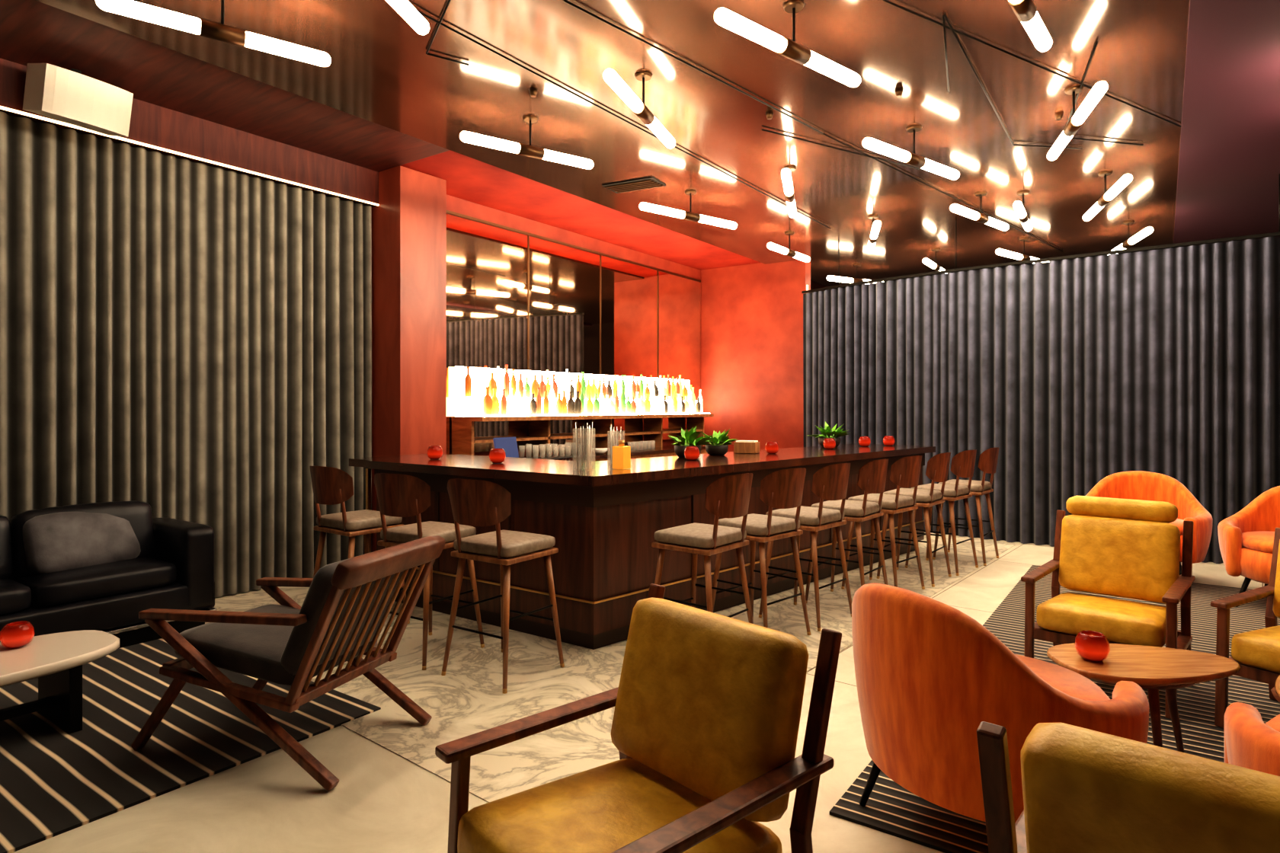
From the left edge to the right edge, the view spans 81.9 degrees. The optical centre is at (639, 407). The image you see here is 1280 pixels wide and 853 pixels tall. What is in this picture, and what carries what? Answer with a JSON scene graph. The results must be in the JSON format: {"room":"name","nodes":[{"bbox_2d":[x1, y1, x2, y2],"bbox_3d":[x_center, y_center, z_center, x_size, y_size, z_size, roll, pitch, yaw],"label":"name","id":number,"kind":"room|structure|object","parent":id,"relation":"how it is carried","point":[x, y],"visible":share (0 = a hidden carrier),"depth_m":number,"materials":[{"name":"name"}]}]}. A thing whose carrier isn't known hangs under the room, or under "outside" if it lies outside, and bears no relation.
{"room":"cocktail bar lounge","nodes":[
{"label":"cocktail bar lounge","id":0,"kind":"room"},
{"bbox_2d":[70,68,81,73],"bbox_3d":[-3.685,-2.150,4.815,0.050,0.100,0.050,0,0,35],"label":"mount","id":1,"kind":"object","parent":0,"point":[72,69],"depth_m":4.80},
{"bbox_2d":[371,165,446,552],"bbox_3d":[-2.229,-0.350,7.062,0.500,3.700,0.530,0,0,35],"label":"pillar","id":2,"kind":"structure","parent":0,"point":[409,221],"depth_m":6.86,"materials":[{"name":"red paint"}]},
{"bbox_2d":[0,0,828,291],"bbox_3d":[-1.331,-2.065,7.681,1.250,0.350,19.000,0,0,35],"label":"ceiling soffit","id":3,"kind":"structure","parent":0,"point":[182,103],"depth_m":5.37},
{"bbox_2d":[379,150,760,270],"bbox_3d":[-0.451,-2.214,9.147,1.507,0.052,5.990,0,0,35],"label":"ceiling soffit","id":4,"kind":"structure","parent":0,"point":[467,178],"depth_m":8.24,"materials":[{"name":"red paint"}]},
{"bbox_2d":[446,194,700,456],"bbox_3d":[-0.654,-0.350,9.616,0.120,3.700,5.460,0,0,35],"label":"wall panel","id":5,"kind":"object","parent":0,"point":[454,204],"visible":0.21,"depth_m":9.09,"materials":[{"name":"red paint"}]},
{"bbox_2d":[446,210,700,454],"bbox_3d":[-0.596,-0.775,9.569,0.025,2.511,5.410,0,0,35],"label":"mirror","id":6,"kind":"object","parent":5,"relation":"attached to","point":[518,299],"visible":0.69,"depth_m":9.02,"materials":[{"name":"brown mirror"}]},
{"bbox_2d":[204,534,1017,803],"bbox_3d":[0.179,1.498,6.569,4.700,0.004,7.070,0,0,35],"label":"floor","id":7,"kind":"structure","parent":0,"point":[470,699],"depth_m":4.05,"materials":[{"name":"beige stone"}]},
{"bbox_2d":[309,465,409,623],"bbox_3d":[-1.948,0.941,5.038,0.494,1.112,0.541,0,0,37],"label":"bar stool","id":8,"kind":"object","parent":7,"relation":"on","point":[331,486],"visible":0.67,"depth_m":4.85,"materials":[{"name":"brown wood"}]},
{"bbox_2d":[374,473,484,670],"bbox_3d":[-1.317,0.941,4.505,0.494,1.112,0.541,0,0,32],"label":"bar stool","id":9,"kind":"object","parent":7,"relation":"on","point":[398,495],"visible":0.84,"depth_m":4.32,"materials":[{"name":"brown wood"}]},
{"bbox_2d":[441,478,564,694],"bbox_3d":[-0.786,0.941,4.166,0.494,1.112,0.541,0,0,34],"label":"bar stool","id":10,"kind":"object","parent":7,"relation":"on","point":[474,503],"visible":1,"depth_m":4.01,"materials":[{"name":"brown wood"}]},
{"bbox_2d":[348,443,935,649],"bbox_3d":[0.339,0.955,6.883,5.165,1.090,2.674,0,0,-45],"label":"bar counter","id":11,"kind":"object","parent":7,"relation":"on","point":[603,520],"depth_m":5.00,"materials":[{"name":"brown wood"}]},
{"bbox_2d":[426,445,442,459],"bbox_3d":[-1.620,0.356,5.828,0.122,0.104,0.122,0,0,35],"label":"votive","id":12,"kind":"object","parent":11,"relation":"on","point":[433,452],"visible":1,"depth_m":5.78,"materials":[{"name":"red glass"}]},
{"bbox_2d":[489,448,505,463],"bbox_3d":[-1.049,0.356,5.423,0.122,0.104,0.122,0,0,35],"label":"votive","id":13,"kind":"object","parent":11,"relation":"on","point":[496,456],"visible":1,"depth_m":5.38,"materials":[{"name":"red glass"}]},
{"bbox_2d":[575,421,588,469],"bbox_3d":[-0.368,0.249,4.853,0.110,0.317,0.110,0,0,24],"label":"caddy","id":14,"kind":"object","parent":11,"relation":"on","point":[580,438],"visible":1,"depth_m":4.86,"materials":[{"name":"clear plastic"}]},
{"bbox_2d":[610,424,622,463],"bbox_3d":[-0.170,0.265,5.277,0.110,0.287,0.110,0,0,7],"label":"caddy","id":15,"kind":"object","parent":11,"relation":"on","point":[615,428],"visible":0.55,"depth_m":5.26,"materials":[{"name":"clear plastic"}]},
{"bbox_2d":[612,440,630,469],"bbox_3d":[-0.123,0.313,4.915,0.090,0.190,0.090,0,0,35],"label":"decanter","id":16,"kind":"object","parent":11,"relation":"on","point":[621,453],"visible":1,"depth_m":4.88,"materials":[{"name":"orange glass"}]},
{"bbox_2d":[668,426,713,457],"bbox_3d":[0.422,0.280,6.038,0.363,0.256,0.414,0,0,-13],"label":"potted plant","id":17,"kind":"object","parent":11,"relation":"on","point":[690,436],"visible":0.83,"depth_m":5.96,"materials":[{"name":"green plant"}]},
{"bbox_2d":[684,446,699,460],"bbox_3d":[0.404,0.356,5.736,0.122,0.104,0.122,0,0,35],"label":"votive","id":18,"kind":"object","parent":11,"relation":"on","point":[690,452],"visible":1,"depth_m":5.69,"materials":[{"name":"red glass"}]},
{"bbox_2d":[701,428,737,455],"bbox_3d":[0.680,0.291,6.311,0.331,0.233,0.357,0,0,11],"label":"potted plant","id":19,"kind":"object","parent":11,"relation":"on","point":[721,441],"visible":1,"depth_m":6.27,"materials":[{"name":"green plant"}]},
{"bbox_2d":[733,440,759,454],"bbox_3d":[0.956,0.352,6.598,0.200,0.112,0.140,0,0,26],"label":"box","id":20,"kind":"object","parent":11,"relation":"on","point":[740,446],"visible":1,"depth_m":6.54,"materials":[{"name":"brown wood"}]},
{"bbox_2d":[764,441,778,454],"bbox_3d":[1.168,0.356,6.527,0.122,0.104,0.122,0,0,35],"label":"votive","id":21,"kind":"object","parent":11,"relation":"on","point":[770,447],"visible":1,"depth_m":6.48,"materials":[{"name":"red glass"}]},
{"bbox_2d":[808,422,849,447],"bbox_3d":[1.954,0.274,7.566,0.436,0.268,0.406,0,0,35],"label":"potted plant","id":22,"kind":"object","parent":11,"relation":"on","point":[826,432],"visible":0.67,"depth_m":7.53,"materials":[{"name":"green plant"}]},
{"bbox_2d":[822,438,835,449],"bbox_3d":[1.862,0.356,7.248,0.122,0.104,0.122,0,0,35],"label":"votive","id":23,"kind":"object","parent":11,"relation":"on","point":[829,443],"visible":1,"depth_m":7.20,"materials":[{"name":"red glass"}]},
{"bbox_2d":[858,436,870,446],"bbox_3d":[2.358,0.356,7.742,0.122,0.104,0.122,0,0,35],"label":"votive","id":24,"kind":"object","parent":11,"relation":"on","point":[863,441],"visible":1,"depth_m":7.70,"materials":[{"name":"red glass"}]},
{"bbox_2d":[883,435,894,445],"bbox_3d":[2.655,0.356,7.869,0.122,0.104,0.122,0,0,35],"label":"votive","id":25,"kind":"object","parent":11,"relation":"on","point":[888,440],"visible":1,"depth_m":7.83,"materials":[{"name":"red glass"}]},
{"bbox_2d":[651,473,753,623],"bbox_3d":[0.393,0.941,4.435,0.541,1.112,0.494,0,0,39],"label":"bar stool","id":26,"kind":"object","parent":7,"relation":"on","point":[727,497],"visible":0.79,"depth_m":4.29,"materials":[{"name":"brown wood"}]},
{"bbox_2d":[711,467,810,635],"bbox_3d":[0.798,0.941,4.838,0.494,1.112,0.541,0,0,-44],"label":"bar stool","id":27,"kind":"object","parent":7,"relation":"on","point":[780,489],"visible":0.8,"depth_m":4.67,"materials":[{"name":"brown wood"}]},
{"bbox_2d":[758,463,851,631],"bbox_3d":[1.206,0.941,5.245,0.541,1.112,0.494,0,0,43],"label":"bar stool","id":28,"kind":"object","parent":7,"relation":"on","point":[830,482],"visible":0.87,"depth_m":5.07,"materials":[{"name":"brown wood"}]},
{"bbox_2d":[805,458,888,604],"bbox_3d":[1.615,0.941,5.653,0.541,1.112,0.494,0,0,39],"label":"bar stool","id":29,"kind":"object","parent":7,"relation":"on","point":[872,478],"visible":0.69,"depth_m":5.48,"materials":[{"name":"brown wood"}]},
{"bbox_2d":[841,455,924,589],"bbox_3d":[2.019,0.941,6.057,0.494,1.112,0.541,0,0,-45],"label":"bar stool","id":30,"kind":"object","parent":7,"relation":"on","point":[905,472],"visible":0.78,"depth_m":5.89,"materials":[{"name":"brown wood"}]},
{"bbox_2d":[876,452,951,587],"bbox_3d":[2.429,0.941,6.466,0.541,1.112,0.494,0,0,39],"label":"bar stool","id":31,"kind":"object","parent":7,"relation":"on","point":[937,468],"visible":0.85,"depth_m":6.30,"materials":[{"name":"brown wood"}]},
{"bbox_2d":[905,449,978,575],"bbox_3d":[2.834,0.941,6.869,0.541,1.112,0.494,0,0,44],"label":"bar stool","id":32,"kind":"object","parent":7,"relation":"on","point":[963,463],"visible":0.74,"depth_m":6.68,"materials":[{"name":"brown wood"}]},
{"bbox_2d":[932,447,999,566],"bbox_3d":[3.243,0.941,7.277,0.541,1.112,0.494,0,0,39],"label":"bar stool","id":33,"kind":"object","parent":7,"relation":"on","point":[987,463],"visible":0.8,"depth_m":7.08,"materials":[{"name":"brown wood"}]},
{"bbox_2d":[35,0,1190,288],"bbox_3d":[1.228,-2.195,5.870,5.020,0.050,19.000,0,0,35],"label":"ceiling","id":34,"kind":"structure","parent":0,"point":[380,71],"depth_m":5.24,"materials":[{"name":"brown metal"}]},
{"bbox_2d":[416,0,1181,251],"bbox_3d":[2.999,-2.155,6.524,4.669,0.012,9.240,0,0,35],"label":"tracks","id":35,"kind":"object","parent":34,"relation":"attached to","point":[944,16],"depth_m":4.88,"materials":[{"name":"black metal"}]},
{"bbox_2d":[12,532,1264,852],"bbox_3d":[3.321,1.600,4.388,13.650,0.200,19.600,0,0,35],"label":"floor","id":36,"kind":"structure","parent":0,"point":[382,801],"depth_m":2.79,"materials":[{"name":"concrete"}]},
{"bbox_2d":[0,500,217,648],"bbox_3d":[-3.950,1.062,4.095,0.780,0.877,2.700,0,0,35],"label":"sofa","id":37,"kind":"object","parent":36,"relation":"on","point":[93,566],"visible":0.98,"depth_m":4.59,"materials":[{"name":"black leather"}]},
{"bbox_2d":[0,638,380,852],"bbox_3d":[-3.552,1.494,2.442,2.300,0.012,4.600,0,0,35],"label":"rug","id":38,"kind":"object","parent":36,"relation":"on","point":[54,782],"visible":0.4,"depth_m":3.28,"materials":[{"name":"black fabric"}]},
{"bbox_2d":[0,630,119,733],"bbox_3d":[-3.075,1.307,3.047,0.600,0.360,1.550,0,0,35],"label":"coffee table","id":39,"kind":"object","parent":38,"relation":"on","point":[57,660],"visible":0.97,"depth_m":3.39,"materials":[{"name":"beige stone"}]},
{"bbox_2d":[0,620,34,649],"bbox_3d":[-2.932,1.071,3.473,0.127,0.108,0.127,0,0,35],"label":"votive","id":40,"kind":"object","parent":39,"relation":"on","point":[16,635],"visible":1,"depth_m":3.44,"materials":[{"name":"red glass"}]},
{"bbox_2d":[131,535,445,791],"bbox_3d":[-1.558,1.046,3.335,1.159,0.900,0.686,0,0,18],"label":"lounge chair","id":41,"kind":"object","parent":38,"relation":"on","point":[343,614],"visible":1,"depth_m":3.11,"materials":[{"name":"brown wood"}]},
{"bbox_2d":[451,413,713,461],"bbox_3d":[-0.345,0.797,9.342,0.640,1.405,4.650,0,0,35],"label":"shelf","id":42,"kind":"object","parent":36,"relation":"on","point":[539,437],"depth_m":8.83,"materials":[{"name":"brown wood"}]},
{"bbox_2d":[492,436,612,459],"bbox_3d":[-0.642,0.431,8.611,0.300,0.252,2.874,0,0,35],"label":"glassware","id":43,"kind":"object","parent":42,"relation":"on","point":[509,445],"visible":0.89,"depth_m":7.63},
{"bbox_2d":[454,366,710,416],"bbox_3d":[-0.427,-0.165,9.400,0.400,0.520,4.590,0,0,35],"label":"shelf","id":44,"kind":"object","parent":42,"relation":"on","point":[464,406],"visible":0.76,"depth_m":8.44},
{"bbox_2d":[464,364,702,415],"bbox_3d":[-0.422,-0.203,9.399,0.310,0.565,4.543,0,0,35],"label":"bottles","id":45,"kind":"object","parent":44,"relation":"in","point":[490,405],"visible":1,"depth_m":8.88,"materials":[{"name":"multicoloured glass"}]},
{"bbox_2d":[435,583,841,852],"bbox_3d":[-0.001,1.039,1.913,0.785,0.925,0.730,0,0,-42],"label":"armchair","id":46,"kind":"object","parent":36,"relation":"on","point":[708,705],"visible":1,"depth_m":1.90,"materials":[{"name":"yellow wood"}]},
{"bbox_2d":[829,565,1279,852],"bbox_3d":[4.241,1.494,3.393,5.000,0.012,5.200,0,0,35],"label":"rug","id":47,"kind":"object","parent":36,"relation":"on","point":[891,809],"visible":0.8,"depth_m":3.58,"materials":[{"name":"black fabric"}]},
{"bbox_2d":[851,582,1148,852],"bbox_3d":[1.220,1.047,2.620,0.856,0.889,0.970,0,0,-25],"label":"tub chair","id":48,"kind":"object","parent":47,"relation":"on","point":[928,673],"visible":0.77,"depth_m":2.31,"materials":[{"name":"fabric"}]},
{"bbox_2d":[1020,496,1195,719],"bbox_3d":[2.536,1.005,3.985,0.686,0.967,0.738,0,0,42],"label":"armchair","id":49,"kind":"object","parent":47,"relation":"on","point":[1129,548],"visible":0.89,"depth_m":4.00,"materials":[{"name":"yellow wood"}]},
{"bbox_2d":[1046,643,1240,752],"bbox_3d":[2.119,1.274,3.094,0.740,0.433,0.443,0,0,0],"label":"wooden coffee table","id":50,"kind":"object","parent":47,"relation":"on","point":[1153,669],"visible":0.8,"depth_m":3.01,"materials":[{"name":"brown wood"}]},
{"bbox_2d":[1074,630,1110,662],"bbox_3d":[1.896,1.001,3.093,0.127,0.108,0.127,0,0,35],"label":"votive","id":51,"kind":"object","parent":50,"relation":"on","point":[1093,646],"visible":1,"depth_m":3.05,"materials":[{"name":"red glass"}]},
{"bbox_2d":[1085,470,1212,575],"bbox_3d":[4.374,1.044,6.455,1.006,0.922,0.888,0,0,35],"label":"tub chair","id":52,"kind":"object","parent":47,"relation":"on","point":[1142,485],"visible":0.29,"depth_m":6.58,"materials":[{"name":"fabric"}]},
{"bbox_2d":[1210,528,1279,728],"bbox_3d":[3.157,1.005,3.345,0.738,0.967,0.686,0,0,-31],"label":"armchair","id":53,"kind":"object","parent":47,"relation":"on","point":[1257,652],"visible":0.89,"depth_m":3.42,"materials":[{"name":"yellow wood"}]},
{"bbox_2d":[1217,486,1279,607],"bbox_3d":[4.917,1.044,5.458,0.888,0.922,1.006,0,0,-37],"label":"tub chair","id":54,"kind":"object","parent":47,"relation":"on","point":[1246,538],"visible":0.98,"depth_m":5.55,"materials":[{"name":"fabric"}]},
{"bbox_2d":[1224,702,1279,776],"bbox_3d":[2.186,1.047,1.985,0.970,0.889,0.856,0,0,-2],"label":"tub chair","id":55,"kind":"object","parent":47,"relation":"on","point":[1250,743],"visible":0.55,"depth_m":2.10,"materials":[{"name":"fabric"}]},
{"bbox_2d":[1270,675,1279,703],"bbox_3d":[2.647,1.274,2.711,0.522,0.433,0.622,0,0,25],"label":"wooden coffee table","id":56,"kind":"object","parent":47,"relation":"on","point":[1275,691],"visible":1,"depth_m":2.80,"materials":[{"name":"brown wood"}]},
{"bbox_2d":[976,721,1279,852],"bbox_3d":[1.132,1.039,1.401,0.730,0.925,0.785,0,0,41],"label":"armchair","id":57,"kind":"object","parent":36,"relation":"on","point":[1085,791],"visible":1,"depth_m":1.25,"materials":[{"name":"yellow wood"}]},
{"bbox_2d":[700,259,810,452],"bbox_3d":[1.704,-0.350,11.414,1.890,3.700,0.200,0,0,35],"label":"wall return","id":58,"kind":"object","parent":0,"point":[752,314],"visible":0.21,"depth_m":11.27,"materials":[{"name":"red paint"}]},
{"bbox_2d":[803,236,1279,563],"bbox_3d":[6.096,-0.041,6.689,10.391,3.058,0.411,0,0,40],"label":"curtain","id":59,"kind":"object","parent":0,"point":[1081,372],"visible":0.73,"depth_m":7.82,"materials":[{"name":"grey fabric"}]},
{"bbox_2d":[1173,0,1279,246],"bbox_3d":[5.880,-2.180,2.576,6.380,0.080,19.000,0,0,35],"label":"ceiling","id":60,"kind":"structure","parent":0,"point":[1229,170],"depth_m":5.55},
{"bbox_3d":[3.321,-2.340,4.388,13.050,0.200,19.400,0,0,35],"label":"ceiling","id":61,"kind":"structure","parent":0,"visible":0},
{"bbox_2d":[22,63,133,137],"bbox_3d":[-3.611,-1.980,4.770,0.338,0.338,0.494,0,0,27],"label":"speaker","id":62,"kind":"object","parent":61,"relation":"attached to","point":[52,91],"visible":1,"depth_m":4.64},
{"bbox_2d":[0,111,371,597],"bbox_3d":[-4.797,-0.199,3.697,0.119,3.373,7.890,0,0,35],"label":"curtain","id":63,"kind":"object","parent":61,"relation":"hanging from","point":[186,339],"visible":0.82,"depth_m":5.58,"materials":[{"name":"grey fabric"}]},
{"bbox_2d":[0,105,379,206],"bbox_3d":[-4.802,-1.886,3.529,0.016,0.016,8.190,0,0,35],"label":"track","id":64,"kind":"object","parent":61,"relation":"attached to","point":[1,107],"visible":1,"depth_m":5.46,"materials":[{"name":"white metal"}]},
{"bbox_2d":[95,0,330,66],"bbox_3d":[-2.138,-2.024,3.779,1.049,0.293,0.116,0,0,-39],"label":"ceiling light","id":65,"kind":"object","parent":61,"relation":"attached to","point":[222,32],"visible":1,"depth_m":3.73,"materials":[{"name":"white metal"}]},
{"bbox_2d":[386,0,429,35],"bbox_3d":[-1.193,-2.024,3.238,0.119,0.292,1.049,0,0,14],"label":"ceiling light","id":66,"kind":"object","parent":61,"relation":"attached to","point":[403,8],"visible":1,"depth_m":3.57,"materials":[{"name":"white glass"}]},
{"bbox_2d":[460,115,593,169],"bbox_3d":[-0.822,-2.024,5.525,1.098,0.293,0.117,0,0,-38],"label":"ceiling light","id":67,"kind":"object","parent":61,"relation":"attached to","point":[520,148],"visible":1,"depth_m":5.48,"materials":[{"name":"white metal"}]},
{"bbox_2d":[603,68,675,148],"bbox_3d":[0.023,-2.024,4.810,0.116,0.292,1.228,0,0,20],"label":"ceiling light","id":68,"kind":"object","parent":61,"relation":"attached to","point":[612,79],"visible":1,"depth_m":4.74,"materials":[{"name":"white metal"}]},
{"bbox_2d":[639,189,736,229],"bbox_3d":[0.508,-2.024,7.411,1.290,0.293,0.116,0,0,-40],"label":"ceiling light","id":69,"kind":"object","parent":61,"relation":"attached to","point":[683,215],"visible":1,"depth_m":7.37,"materials":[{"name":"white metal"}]},
{"bbox_2d":[713,0,860,86],"bbox_3d":[0.829,-2.024,3.974,1.188,0.292,0.116,0,0,-40],"label":"ceiling light","id":70,"kind":"object","parent":61,"relation":"attached to","point":[794,51],"visible":1,"depth_m":3.93,"materials":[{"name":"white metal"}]},
{"bbox_2d":[767,231,809,262],"bbox_3d":[1.855,-2.025,9.153,0.120,0.291,1.081,0,0,35],"label":"ceiling light","id":71,"kind":"object","parent":61,"relation":"attached to","point":[788,252],"visible":1,"depth_m":9.11,"materials":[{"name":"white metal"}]},
{"bbox_2d":[781,166,796,217],"bbox_3d":[1.355,-2.024,6.676,0.118,0.292,1.399,0,0,16],"label":"ceiling light","id":72,"kind":"object","parent":61,"relation":"attached to","point":[789,195],"visible":1,"depth_m":6.57,"materials":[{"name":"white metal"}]},
{"bbox_2d":[826,263,876,284],"bbox_3d":[3.291,-2.024,11.203,1.158,0.292,0.120,0,0,-30],"label":"ceiling light","id":73,"kind":"object","parent":61,"relation":"attached to","point":[830,278],"visible":0.73,"depth_m":11.09,"materials":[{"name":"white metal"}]},
{"bbox_2d":[867,214,880,253],"bbox_3d":[2.644,-2.024,8.364,0.118,0.292,1.399,0,0,16],"label":"ceiling light","id":74,"kind":"object","parent":61,"relation":"attached to","point":[876,225],"visible":1,"depth_m":8.28,"materials":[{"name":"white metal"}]},
{"bbox_2d":[862,124,959,179],"bbox_3d":[2.125,-2.024,5.720,1.276,0.293,0.116,0,0,-40],"label":"ceiling light","id":75,"kind":"object","parent":61,"relation":"attached to","point":[910,158],"visible":1,"depth_m":5.67,"materials":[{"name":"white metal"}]},
{"bbox_2d":[922,248,945,271],"bbox_3d":[4.048,-2.025,10.095,0.120,0.290,1.137,0,0,35],"label":"ceiling light","id":76,"kind":"object","parent":61,"relation":"attached to","point":[933,266],"visible":0.82,"depth_m":9.99,"materials":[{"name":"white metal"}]},
{"bbox_2d":[950,192,1008,230],"bbox_3d":[3.453,-2.024,7.471,1.224,0.292,0.116,0,0,-40],"label":"ceiling light","id":77,"kind":"object","parent":61,"relation":"attached to","point":[979,217],"visible":1,"depth_m":7.43,"materials":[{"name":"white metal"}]},
{"bbox_2d":[995,237,1049,263],"bbox_3d":[4.933,-2.024,9.476,1.356,0.293,0.116,0,0,-39],"label":"ceiling light","id":78,"kind":"object","parent":61,"relation":"attached to","point":[1019,257],"visible":0.75,"depth_m":9.33,"materials":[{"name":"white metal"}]},
{"bbox_2d":[1013,190,1032,231],"bbox_3d":[3.863,-2.025,7.435,0.124,0.291,1.124,0,0,35],"label":"ceiling light","id":79,"kind":"object","parent":61,"relation":"attached to","point":[1019,207],"visible":1,"depth_m":7.38,"materials":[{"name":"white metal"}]},
{"bbox_2d":[1008,0,1052,51],"bbox_3d":[1.823,-2.024,3.517,0.119,0.291,1.049,0,0,42],"label":"ceiling light","id":80,"kind":"object","parent":61,"relation":"attached to","point":[1025,11],"visible":1,"depth_m":3.63,"materials":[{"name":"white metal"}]},
{"bbox_2d":[801,173,1279,294],"bbox_3d":[6.101,-1.873,6.695,10.405,0.595,0.391,0,0,40],"label":"track","id":81,"kind":"object","parent":61,"relation":"attached to","point":[1273,234],"visible":0.97,"depth_m":7.87,"materials":[{"name":"black metal"}]},
{"bbox_2d":[1047,81,1107,160],"bbox_3d":[2.953,-2.024,5.021,0.116,0.293,1.316,0,0,20],"label":"ceiling light","id":82,"kind":"object","parent":61,"relation":"attached to","point":[1099,90],"visible":1,"depth_m":4.94,"materials":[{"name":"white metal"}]},
{"bbox_2d":[1082,170,1132,220],"bbox_3d":[4.299,-2.024,6.814,0.116,0.293,1.399,0,0,20],"label":"ceiling light","id":83,"kind":"object","parent":61,"relation":"attached to","point":[1126,179],"visible":1,"depth_m":6.76,"materials":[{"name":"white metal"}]},
{"bbox_2d":[1107,220,1152,255],"bbox_3d":[5.712,-2.024,8.624,0.116,0.293,1.399,0,0,19],"label":"ceiling light","id":84,"kind":"object","parent":61,"relation":"attached to","point":[1147,231],"visible":0.85,"depth_m":8.46,"materials":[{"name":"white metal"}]}
]}

